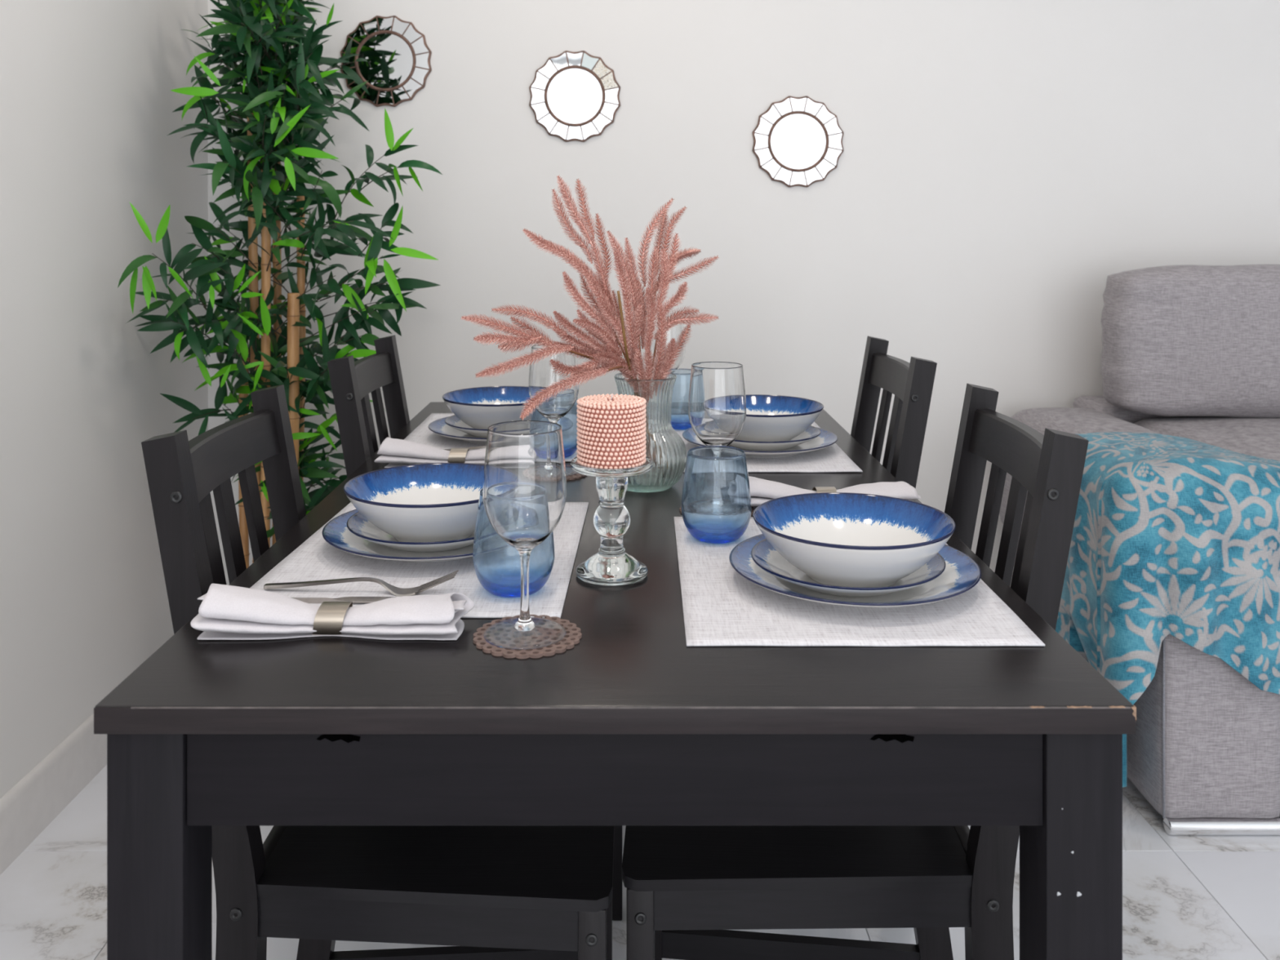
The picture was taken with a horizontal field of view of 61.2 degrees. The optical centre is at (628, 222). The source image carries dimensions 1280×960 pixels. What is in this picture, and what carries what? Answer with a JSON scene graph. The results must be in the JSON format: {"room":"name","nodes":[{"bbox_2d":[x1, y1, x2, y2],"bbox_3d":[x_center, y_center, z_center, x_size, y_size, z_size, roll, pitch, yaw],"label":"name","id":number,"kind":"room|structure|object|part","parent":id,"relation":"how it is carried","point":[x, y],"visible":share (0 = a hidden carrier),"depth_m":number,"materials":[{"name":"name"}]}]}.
{"room":"dining room","nodes":[
{"label":"dining room","id":0,"kind":"room"},
{"bbox_2d":[0,0,208,799],"bbox_3d":[-1.160,-0.145,-0.185,0.120,2.550,6.270,0,0,0],"label":"wall","id":1,"kind":"structure","parent":0,"point":[87,101],"depth_m":2.17,"materials":[{"name":"white paint"}]},
{"bbox_2d":[0,713,106,875],"bbox_3d":[-1.094,1.069,-0.185,0.012,0.121,6.030,0,0,0],"label":"baseboard","id":2,"kind":"structure","parent":1,"relation":"attached to","point":[27,809],"depth_m":2.03,"materials":[{"name":"paint"}]},
{"bbox_2d":[0,764,1279,959],"bbox_3d":[1.000,1.160,-0.155,4.839,0.060,6.599,0,0,0],"label":"floor","id":3,"kind":"structure","parent":0,"point":[1185,897],"depth_m":1.81,"materials":[{"name":"tile"}]},
{"bbox_2d":[117,0,443,568],"bbox_3d":[-0.785,0.207,2.499,0.654,1.846,0.605,0,0,-18],"label":"bamboo plant","id":4,"kind":"object","parent":3,"relation":"on","point":[280,121],"visible":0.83,"depth_m":2.41,"materials":[{"name":"green plant"}]},
{"bbox_2d":[141,384,613,959],"bbox_3d":[-0.263,0.675,1.301,0.493,0.909,0.406,0,0,0],"label":"dining chair","id":5,"kind":"object","parent":3,"relation":"on","point":[485,892],"visible":0.59,"depth_m":1.14,"materials":[{"name":"brown wood"}]},
{"bbox_3d":[-0.445,0.675,1.139,0.121,0.909,0.031,0,0,0],"label":"leg","id":6,"kind":"part","parent":5,"relation":"part of","materials":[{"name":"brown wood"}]},
{"bbox_3d":[-0.487,0.280,1.301,0.045,0.057,0.298,0,0,0],"label":"rail","id":7,"kind":"part","parent":5,"relation":"part of","materials":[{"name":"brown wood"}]},
{"bbox_3d":[-0.404,0.722,1.301,0.018,0.044,0.296,0,0,0],"label":"seat rail","id":8,"kind":"part","parent":5,"relation":"part of","materials":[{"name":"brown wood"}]},
{"bbox_3d":[-0.445,0.675,1.464,0.121,0.909,0.031,0,0,0],"label":"leg","id":9,"kind":"part","parent":5,"relation":"part of","materials":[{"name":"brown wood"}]},
{"bbox_3d":[-0.218,0.722,1.125,0.340,0.044,0.018,0,0,4],"label":"seat rail","id":10,"kind":"part","parent":5,"relation":"part of","materials":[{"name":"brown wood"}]},
{"bbox_3d":[-0.203,0.694,1.301,0.373,0.012,0.406,0,0,0],"label":"seat","id":11,"kind":"part","parent":5,"relation":"part of","materials":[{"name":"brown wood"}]},
{"bbox_3d":[-0.037,0.915,1.115,0.029,0.430,0.029,0,0,0],"label":"leg","id":12,"kind":"part","parent":5,"relation":"part of","materials":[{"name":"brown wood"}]},
{"bbox_3d":[-0.037,0.915,1.486,0.029,0.430,0.029,0,0,0],"label":"leg","id":13,"kind":"part","parent":5,"relation":"part of","materials":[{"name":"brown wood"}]},
{"bbox_2d":[327,335,622,920],"bbox_3d":[-0.251,0.675,1.950,0.493,0.909,0.406,0,0,0],"label":"dining chair","id":14,"kind":"object","parent":3,"relation":"on","point":[352,382],"visible":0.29,"depth_m":1.89,"materials":[{"name":"brown wood"}]},
{"bbox_3d":[-0.433,0.675,1.788,0.121,0.909,0.031,0,0,0],"label":"leg","id":15,"kind":"part","parent":14,"relation":"part of","materials":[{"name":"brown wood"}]},
{"bbox_3d":[-0.475,0.280,1.950,0.045,0.057,0.298,0,0,0],"label":"rail","id":16,"kind":"part","parent":14,"relation":"part of","materials":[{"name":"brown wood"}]},
{"bbox_3d":[-0.433,0.675,2.112,0.121,0.909,0.031,0,0,0],"label":"leg","id":17,"kind":"part","parent":14,"relation":"part of","materials":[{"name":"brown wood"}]},
{"bbox_3d":[-0.025,0.915,1.764,0.029,0.430,0.029,0,0,0],"label":"leg","id":18,"kind":"part","parent":14,"relation":"part of","materials":[{"name":"brown wood"}]},
{"bbox_2d":[93,401,1136,959],"bbox_3d":[-0.011,0.760,1.613,0.841,0.740,1.482,0,0,0],"label":"dining table","id":19,"kind":"object","parent":3,"relation":"on","point":[632,723],"visible":0.76,"depth_m":0.88,"materials":[{"name":"brown wood"}]},
{"bbox_3d":[-0.394,0.771,0.912,0.063,0.718,0.063,0,0,0],"label":"leg","id":20,"kind":"part","parent":19,"relation":"part of","materials":[{"name":"brown wood"}]},
{"bbox_2d":[191,583,474,639],"bbox_3d":[-0.279,0.368,1.028,0.258,0.044,0.066,0,0,0],"label":"rolled napkin","id":21,"kind":"object","parent":19,"relation":"on","point":[226,612],"visible":1,"depth_m":1.01,"materials":[{"name":"fabric"}]},
{"bbox_2d":[249,502,588,617],"bbox_3d":[-0.230,0.388,1.282,0.350,0.003,0.439,0,0,0],"label":"placemat","id":22,"kind":"object","parent":19,"relation":"on","point":[314,559],"visible":0.36,"depth_m":1.19,"materials":[{"name":"fabric"}]},
{"bbox_2d":[291,596,395,603],"bbox_3d":[-0.301,0.386,1.107,0.204,0.006,0.015,0,0,0],"label":"knife","id":23,"kind":"object","parent":22,"relation":"on","point":[354,599],"visible":0.49,"depth_m":1.10,"materials":[{"name":"silver metal"}]},
{"bbox_2d":[263,569,458,596],"bbox_3d":[-0.282,0.377,1.137,0.205,0.022,0.024,0,0,3],"label":"fork","id":24,"kind":"object","parent":22,"relation":"on","point":[396,591],"visible":0.99,"depth_m":1.14,"materials":[{"name":"silver metal"}]},
{"bbox_2d":[322,509,473,562],"bbox_3d":[-0.234,0.377,1.312,0.265,0.023,0.265,0,0,-6],"label":"dinner plate","id":25,"kind":"object","parent":22,"relation":"on","point":[336,533],"visible":0.3,"depth_m":1.25,"materials":[{"name":"white"}]},
{"bbox_2d":[346,511,474,552],"bbox_3d":[-0.236,0.370,1.310,0.204,0.025,0.204,0,0,0],"label":"dessert plate","id":26,"kind":"object","parent":25,"relation":"on","point":[359,526],"visible":0.36,"depth_m":1.24,"materials":[{"name":"white ceramic"}]},
{"bbox_2d":[343,462,484,542],"bbox_3d":[-0.236,0.346,1.310,0.211,0.063,0.211,0,0,-43],"label":"bowl","id":27,"kind":"object","parent":26,"relation":"on","point":[433,502],"visible":0.86,"depth_m":1.34,"materials":[{"name":"white ceramic"}]},
{"bbox_2d":[472,487,555,597],"bbox_3d":[-0.121,0.335,1.142,0.086,0.107,0.086,0,0,0],"label":"water tumbler","id":28,"kind":"object","parent":22,"relation":"on","point":[496,563],"visible":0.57,"depth_m":1.11,"materials":[{"name":"blue glass"}]},
{"bbox_2d":[374,437,485,467],"bbox_3d":[-0.273,0.368,1.736,0.257,0.044,0.065,0,0,0],"label":"rolled napkin","id":29,"kind":"object","parent":19,"relation":"on","point":[394,451],"visible":0.6,"depth_m":1.72,"materials":[{"name":"fabric"}]},
{"bbox_2d":[404,413,577,462],"bbox_3d":[-0.237,0.388,1.980,0.330,0.003,0.440,0,0,0],"label":"placemat","id":30,"kind":"object","parent":19,"relation":"on","point":[422,434],"visible":0.1,"depth_m":1.94,"materials":[{"name":"fabric"}]},
{"bbox_2d":[428,416,486,444],"bbox_3d":[-0.229,0.377,1.965,0.265,0.023,0.265,0,0,6],"label":"dinner plate","id":31,"kind":"object","parent":30,"relation":"on","point":[439,427],"visible":0.24,"depth_m":1.94,"materials":[{"name":"white ceramic"}]},
{"bbox_2d":[444,414,488,438],"bbox_3d":[-0.231,0.370,1.970,0.204,0.025,0.204,0,0,0],"label":"dessert plate","id":32,"kind":"object","parent":31,"relation":"on","point":[453,421],"visible":0.21,"depth_m":1.91,"materials":[{"name":"white ceramic"}]},
{"bbox_2d":[442,386,532,429],"bbox_3d":[-0.233,0.346,1.975,0.211,0.063,0.211,0,0,-43],"label":"bowl","id":33,"kind":"object","parent":32,"relation":"on","point":[479,407],"visible":0.54,"depth_m":1.92,"materials":[{"name":"white ceramic"}]},
{"bbox_2d":[443,445,486,450],"bbox_3d":[-0.236,0.377,1.811,0.205,0.022,0.024,0,0,2],"label":"fork","id":34,"kind":"object","parent":30,"relation":"on","point":[479,446],"visible":0.07,"depth_m":1.81,"materials":[{"name":"silver metal"}]},
{"bbox_2d":[530,395,577,457],"bbox_3d":[-0.121,0.335,1.800,0.086,0.107,0.086,0,0,0],"label":"water tumbler","id":35,"kind":"object","parent":30,"relation":"on","point":[568,423],"visible":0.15,"depth_m":1.77,"materials":[{"name":"blue glass"}]},
{"bbox_2d":[473,614,582,658],"bbox_3d":[-0.095,0.388,1.018,0.102,0.003,0.102,0,0,0],"label":"coaster","id":36,"kind":"object","parent":19,"relation":"on","point":[504,634],"visible":0.92,"depth_m":1.01,"materials":[{"name":"brown wood"}]},
{"bbox_2d":[483,420,566,648],"bbox_3d":[-0.098,0.289,1.018,0.078,0.194,0.078,0,0,-29],"label":"wine glass","id":37,"kind":"object","parent":36,"relation":"on","point":[525,480],"visible":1,"depth_m":0.99,"materials":[{"name":"clear glass"}]},
{"bbox_3d":[-0.098,0.342,1.018,0.020,0.082,0.020,0,0,0],"label":"stem","id":38,"kind":"part","parent":37,"relation":"part of","materials":[{"name":"clear glass"}]},
{"bbox_2d":[483,420,566,548],"bbox_3d":[-0.098,0.248,1.018,0.078,0.111,0.078,0,0,0],"label":"bowl","id":39,"kind":"object","parent":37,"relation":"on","point":[525,480],"depth_m":0.99,"materials":[{"name":"clear glass"}]},
{"bbox_2d":[565,465,585,480],"bbox_3d":[-0.114,0.388,1.680,0.102,0.003,0.102,0,0,-23],"label":"coaster","id":40,"kind":"object","parent":19,"relation":"on","point":[569,471],"visible":0.12,"depth_m":1.66,"materials":[{"name":"brown wood"}]},
{"bbox_2d":[528,344,578,475],"bbox_3d":[-0.116,0.289,1.680,0.078,0.194,0.078,0,0,29],"label":"wine glass","id":41,"kind":"object","parent":40,"relation":"on","point":[541,375],"visible":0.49,"depth_m":1.65,"materials":[{"name":"clear glass"}]},
{"bbox_2d":[528,344,578,419],"bbox_3d":[-0.116,0.248,1.680,0.078,0.111,0.078,0,0,0],"label":"bowl","id":42,"kind":"object","parent":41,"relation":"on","point":[541,375],"depth_m":1.65,"materials":[{"name":"clear glass"}]},
{"bbox_3d":[-0.116,0.342,1.680,0.020,0.082,0.020,0,0,0],"label":"stem","id":43,"kind":"part","parent":41,"relation":"part of","materials":[{"name":"clear glass"}]},
{"bbox_2d":[570,456,653,586],"bbox_3d":[-0.018,0.326,1.195,0.091,0.128,0.091,0,0,0],"label":"candle holder","id":44,"kind":"object","parent":19,"relation":"on","point":[611,566],"visible":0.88,"depth_m":1.18,"materials":[{"name":"clear glass"}]},
{"bbox_2d":[576,393,646,469],"bbox_3d":[-0.019,0.227,1.195,0.077,0.076,0.077,0,0,36],"label":"pillar candle","id":45,"kind":"object","parent":44,"relation":"on","point":[611,433],"visible":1,"depth_m":1.17,"materials":[{"name":"wax"}]},
{"bbox_2d":[613,372,687,492],"bbox_3d":[0.025,0.308,1.600,0.123,0.164,0.123,0,0,-23],"label":"glass vase","id":46,"kind":"object","parent":19,"relation":"on","point":[667,450],"visible":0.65,"depth_m":1.56,"materials":[{"name":"clear glass"}]},
{"bbox_2d":[460,302,624,378],"bbox_3d":[-0.091,0.238,1.528,0.305,0.255,0.074,0,0,-33],"label":"pink spray","id":47,"kind":"object","parent":46,"relation":"in","point":[511,340],"visible":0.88,"depth_m":1.49,"materials":[{"name":"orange plant"}]},
{"bbox_3d":[-0.027,0.270,1.559,0.167,0.192,0.007,0,0,-42],"label":"stem","id":48,"kind":"part","parent":47,"relation":"part of","materials":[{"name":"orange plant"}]},
{"bbox_2d":[522,175,634,371],"bbox_3d":[-0.069,0.149,1.572,0.210,0.435,0.062,0,0,-30],"label":"pink spray","id":49,"kind":"object","parent":46,"relation":"in","point":[573,260],"visible":0.97,"depth_m":1.56,"materials":[{"name":"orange plant"}]},
{"bbox_2d":[520,343,637,420],"bbox_3d":[-0.046,0.267,1.476,0.052,0.200,0.300,0,0,37],"label":"pink spray","id":50,"kind":"object","parent":46,"relation":"in","point":[590,371],"visible":0.98,"depth_m":1.45,"materials":[{"name":"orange plant"}]},
{"bbox_3d":[-0.001,0.282,1.535,0.011,0.169,0.161,0,0,20],"label":"stem","id":51,"kind":"part","parent":50,"relation":"part of","materials":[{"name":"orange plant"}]},
{"bbox_2d":[553,271,626,360],"bbox_3d":[-0.060,0.209,1.561,0.178,0.284,0.079,0,0,-43],"label":"pink spray","id":52,"kind":"object","parent":46,"relation":"in","point":[608,336],"visible":0.83,"depth_m":1.55,"materials":[{"name":"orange plant"}]},
{"bbox_3d":[0.002,0.256,1.589,0.056,0.192,0.012,0,0,-22],"label":"stem","id":53,"kind":"part","parent":52,"relation":"part of","materials":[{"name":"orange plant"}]},
{"bbox_2d":[617,290,633,379],"bbox_3d":[0.005,0.230,1.547,0.035,0.274,0.140,0,0,28],"label":"stick","id":54,"kind":"object","parent":46,"relation":"in","point":[618,291],"visible":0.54,"depth_m":1.49,"materials":[{"name":"plant"}]},
{"bbox_2d":[596,230,658,374],"bbox_3d":[-0.001,0.184,1.572,0.090,0.347,0.111,0,0,0],"label":"pink spray","id":55,"kind":"object","parent":46,"relation":"in","point":[640,318],"visible":0.95,"depth_m":1.57,"materials":[{"name":"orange plant"}]},
{"bbox_2d":[631,281,719,379],"bbox_3d":[0.060,0.222,1.596,0.122,0.276,0.094,0,0,-25],"label":"pink spray","id":56,"kind":"object","parent":46,"relation":"in","point":[671,353],"visible":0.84,"depth_m":1.58,"materials":[{"name":"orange plant"}]},
{"bbox_3d":[0.031,0.261,1.598,0.028,0.197,0.011,0,0,-28],"label":"stem","id":57,"kind":"part","parent":56,"relation":"part of","materials":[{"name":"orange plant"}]},
{"bbox_2d":[635,197,719,351],"bbox_3d":[0.074,0.162,1.643,0.137,0.402,0.087,0,0,-39],"label":"pink spray","id":58,"kind":"object","parent":46,"relation":"in","point":[664,277],"visible":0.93,"depth_m":1.62,"materials":[{"name":"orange plant"}]},
{"bbox_2d":[679,505,754,515],"bbox_3d":[0.120,0.388,1.463,0.102,0.003,0.102,0,0,-11],"label":"coaster","id":59,"kind":"object","parent":19,"relation":"on","point":[680,508],"visible":0.02,"depth_m":1.46,"materials":[{"name":"brown wood"}]},
{"bbox_2d":[688,361,746,446],"bbox_3d":[0.120,0.289,1.463,0.078,0.194,0.078,0,0,-29],"label":"wine glass","id":60,"kind":"object","parent":59,"relation":"on","point":[717,401],"visible":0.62,"depth_m":1.43,"materials":[{"name":"clear glass"}]},
{"bbox_2d":[674,421,862,472],"bbox_3d":[0.200,0.388,1.902,0.331,0.003,0.432,0,0,0],"label":"placemat","id":61,"kind":"object","parent":19,"relation":"on","point":[831,459],"visible":0.21,"depth_m":1.75,"materials":[{"name":"fabric"}]},
{"bbox_2d":[667,368,692,429],"bbox_3d":[0.100,0.335,2.050,0.086,0.107,0.086,0,0,0],"label":"water tumbler","id":62,"kind":"object","parent":61,"relation":"on","point":[680,420],"visible":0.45,"depth_m":2.01,"materials":[{"name":"blue glass"}]},
{"bbox_2d":[682,426,837,457],"bbox_3d":[0.225,0.377,1.860,0.265,0.023,0.265,0,0,6],"label":"dinner plate","id":63,"kind":"object","parent":61,"relation":"on","point":[826,438],"visible":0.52,"depth_m":1.82,"materials":[{"name":"white"}]},
{"bbox_2d":[728,425,820,451],"bbox_3d":[0.228,0.370,1.866,0.204,0.025,0.204,0,0,0],"label":"dessert plate","id":64,"kind":"object","parent":63,"relation":"on","point":[811,433],"visible":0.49,"depth_m":1.79,"materials":[{"name":"white ceramic"}]},
{"bbox_2d":[735,394,823,441],"bbox_3d":[0.231,0.346,1.872,0.211,0.063,0.211,0,0,-43],"label":"bowl","id":65,"kind":"object","parent":64,"relation":"on","point":[769,418],"visible":0.61,"depth_m":1.81,"materials":[{"name":"white ceramic"}]},
{"bbox_2d":[748,475,920,509],"bbox_3d":[0.266,0.367,1.479,0.262,0.045,0.064,0,0,-2],"label":"rolled napkin","id":66,"kind":"object","parent":19,"relation":"on","point":[762,491],"visible":0.4,"depth_m":1.46,"materials":[{"name":"fabric"}]},
{"bbox_2d":[674,516,1044,646],"bbox_3d":[0.219,0.388,1.210,0.332,0.003,0.432,0,0,0],"label":"placemat","id":67,"kind":"object","parent":19,"relation":"on","point":[721,606],"visible":0.37,"depth_m":1.06,"materials":[{"name":"woven fabric"},{"name":"linen"}]},
{"bbox_2d":[681,445,751,543],"bbox_3d":[0.108,0.335,1.330,0.086,0.107,0.086,0,0,0],"label":"water tumbler","id":68,"kind":"object","parent":67,"relation":"on","point":[717,508],"visible":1,"depth_m":1.30,"materials":[{"name":"blue glass"}]},
{"bbox_2d":[728,533,981,607],"bbox_3d":[0.242,0.377,1.169,0.265,0.023,0.265,0,0,-6],"label":"dinner plate","id":69,"kind":"object","parent":67,"relation":"on","point":[961,573],"visible":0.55,"depth_m":1.12,"materials":[{"name":"white"}]},
{"bbox_2d":[751,538,946,596],"bbox_3d":[0.234,0.370,1.160,0.204,0.025,0.204,0,0,0],"label":"dessert plate","id":70,"kind":"object","parent":69,"relation":"on","point":[763,553],"visible":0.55,"depth_m":1.13,"materials":[{"name":"white ceramic"}]},
{"bbox_2d":[752,492,955,587],"bbox_3d":[0.239,0.346,1.155,0.211,0.063,0.211,0,0,-43],"label":"bowl","id":71,"kind":"object","parent":70,"relation":"on","point":[836,539],"visible":0.98,"depth_m":1.19,"materials":[{"name":"white ceramic"}]},
{"bbox_3d":[0.372,0.771,0.912,0.063,0.718,0.063,0,0,0],"label":"leg","id":72,"kind":"part","parent":19,"relation":"part of","materials":[{"name":"brown wood"}]},
{"bbox_3d":[0.076,0.388,2.180,0.102,0.003,0.102,0,0,-34],"label":"coaster","id":73,"kind":"object","parent":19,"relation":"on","visible":0},
{"bbox_2d":[650,316,685,368],"bbox_3d":[0.076,0.289,2.180,0.078,0.194,0.078,0,0,-29],"label":"wine glass","id":74,"kind":"object","parent":73,"relation":"on","point":[675,331],"visible":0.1,"depth_m":2.15,"materials":[{"name":"clear glass"}]},
{"bbox_2d":[622,382,1088,959],"bbox_3d":[0.248,0.675,1.323,0.493,0.909,0.406,0,0,3],"label":"dining chair","id":75,"kind":"object","parent":3,"relation":"on","point":[688,887],"visible":0.6,"depth_m":1.15,"materials":[{"name":"brown wood"}]},
{"bbox_3d":[0.013,0.915,1.149,0.029,0.430,0.029,0,0,3],"label":"leg","id":76,"kind":"part","parent":75,"relation":"part of","materials":[{"name":"brown wood"}]},
{"bbox_3d":[0.033,0.915,1.520,0.029,0.430,0.029,0,0,3],"label":"leg","id":77,"kind":"part","parent":75,"relation":"part of","materials":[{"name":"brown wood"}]},
{"bbox_3d":[0.189,0.694,1.326,0.373,0.012,0.406,0,0,3],"label":"seat","id":78,"kind":"part","parent":75,"relation":"part of","materials":[{"name":"brown wood"}]},
{"bbox_3d":[0.195,0.722,1.149,0.340,0.044,0.018,0,0,-1],"label":"seat rail","id":79,"kind":"part","parent":75,"relation":"part of","materials":[{"name":"brown wood"}]},
{"bbox_3d":[0.439,0.675,1.475,0.121,0.909,0.031,0,0,3],"label":"leg","id":80,"kind":"part","parent":75,"relation":"part of","materials":[{"name":"brown wood"}]},
{"bbox_3d":[0.389,0.722,1.315,0.018,0.044,0.296,0,0,3],"label":"seat rail","id":81,"kind":"part","parent":75,"relation":"part of","materials":[{"name":"brown wood"}]},
{"bbox_3d":[0.472,0.280,1.311,0.045,0.057,0.298,0,0,3],"label":"rail","id":82,"kind":"part","parent":75,"relation":"part of","materials":[{"name":"brown wood"}]},
{"bbox_3d":[0.422,0.675,1.151,0.121,0.909,0.031,0,0,3],"label":"leg","id":83,"kind":"part","parent":75,"relation":"part of","materials":[{"name":"brown wood"}]},
{"bbox_2d":[850,336,937,488],"bbox_3d":[0.259,0.675,1.935,0.493,0.909,0.406,0,0,0],"label":"dining chair","id":84,"kind":"object","parent":3,"relation":"on","point":[911,384],"visible":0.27,"depth_m":1.92,"materials":[{"name":"brown wood"}]},
{"bbox_3d":[0.441,0.675,2.098,0.121,0.909,0.031,0,0,0],"label":"leg","id":85,"kind":"part","parent":84,"relation":"part of","materials":[{"name":"brown wood"}]},
{"bbox_3d":[0.483,0.280,1.935,0.045,0.057,0.298,0,0,0],"label":"rail","id":86,"kind":"part","parent":84,"relation":"part of","materials":[{"name":"brown wood"}]},
{"bbox_3d":[0.441,0.675,1.772,0.121,0.909,0.031,0,0,0],"label":"leg","id":87,"kind":"part","parent":84,"relation":"part of","materials":[{"name":"brown wood"}]},
{"bbox_2d":[999,264,1279,835],"bbox_3d":[2.055,0.613,2.379,2.304,1.034,0.856,0,0,0],"label":"sofa","id":88,"kind":"object","parent":3,"relation":"on","point":[1192,352],"visible":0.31,"depth_m":2.46,"materials":[{"name":"grey fabric"}]},
{"bbox_3d":[1.094,0.865,2.380,0.232,0.479,0.790,0,0,0],"label":"arm","id":89,"kind":"part","parent":88,"relation":"part of"},
{"bbox_2d":[1055,431,1279,787],"bbox_3d":[1.062,0.776,2.118,0.358,0.672,0.368,0,0,0],"label":"throw blanket","id":90,"kind":"object","parent":88,"relation":"on","point":[1179,537],"visible":0.82,"depth_m":1.97,"materials":[{"name":"blue fabric"}]},
{"bbox_3d":[2.235,0.515,2.710,1.941,0.641,0.192,0,0,0],"label":"backrest","id":91,"kind":"part","parent":88,"relation":"part of","materials":[{"name":"grey fabric"}]},
{"bbox_2d":[1101,264,1279,417],"bbox_3d":[1.662,0.278,2.548,1.071,0.364,0.192,0,0,0],"label":"cushion","id":92,"kind":"object","parent":88,"relation":"on","point":[1179,341],"depth_m":2.47,"materials":[{"name":"grey fabric"}]},
{"bbox_2d":[1133,416,1279,461],"bbox_3d":[1.688,0.586,2.287,1.068,0.293,0.669,0,0,0],"label":"seat cushion","id":93,"kind":"object","parent":88,"relation":"on","point":[1254,436],"depth_m":2.37,"materials":[{"name":"grey fabric"}]},
{"bbox_2d":[208,0,1279,587],"bbox_3d":[1.160,-0.145,2.890,4.520,2.550,0.120,0,0,0],"label":"wall","id":94,"kind":"structure","parent":0,"point":[1000,161],"depth_m":2.83,"materials":[{"name":"white paint"}]},
{"bbox_2d":[340,15,431,106],"bbox_3d":[-0.634,-0.422,2.822,0.239,0.239,0.014,0,0,0],"label":"wall mirror","id":95,"kind":"object","parent":94,"relation":"attached to","point":[398,55],"visible":0.94,"depth_m":2.82,"materials":[{"name":"silver mirror"}]},
{"bbox_2d":[528,50,620,142],"bbox_3d":[-0.140,-0.330,2.822,0.239,0.239,0.014,0,0,0],"label":"wall mirror","id":96,"kind":"object","parent":94,"relation":"attached to","point":[575,95],"visible":1,"depth_m":2.82,"materials":[{"name":"silver metal"}]},
{"bbox_2d":[751,95,844,187],"bbox_3d":[0.443,-0.212,2.822,0.239,0.239,0.014,0,0,0],"label":"wall mirror","id":97,"kind":"object","parent":94,"relation":"attached to","point":[797,141],"visible":1,"depth_m":2.82,"materials":[{"name":"silver mirror"}]}
]}

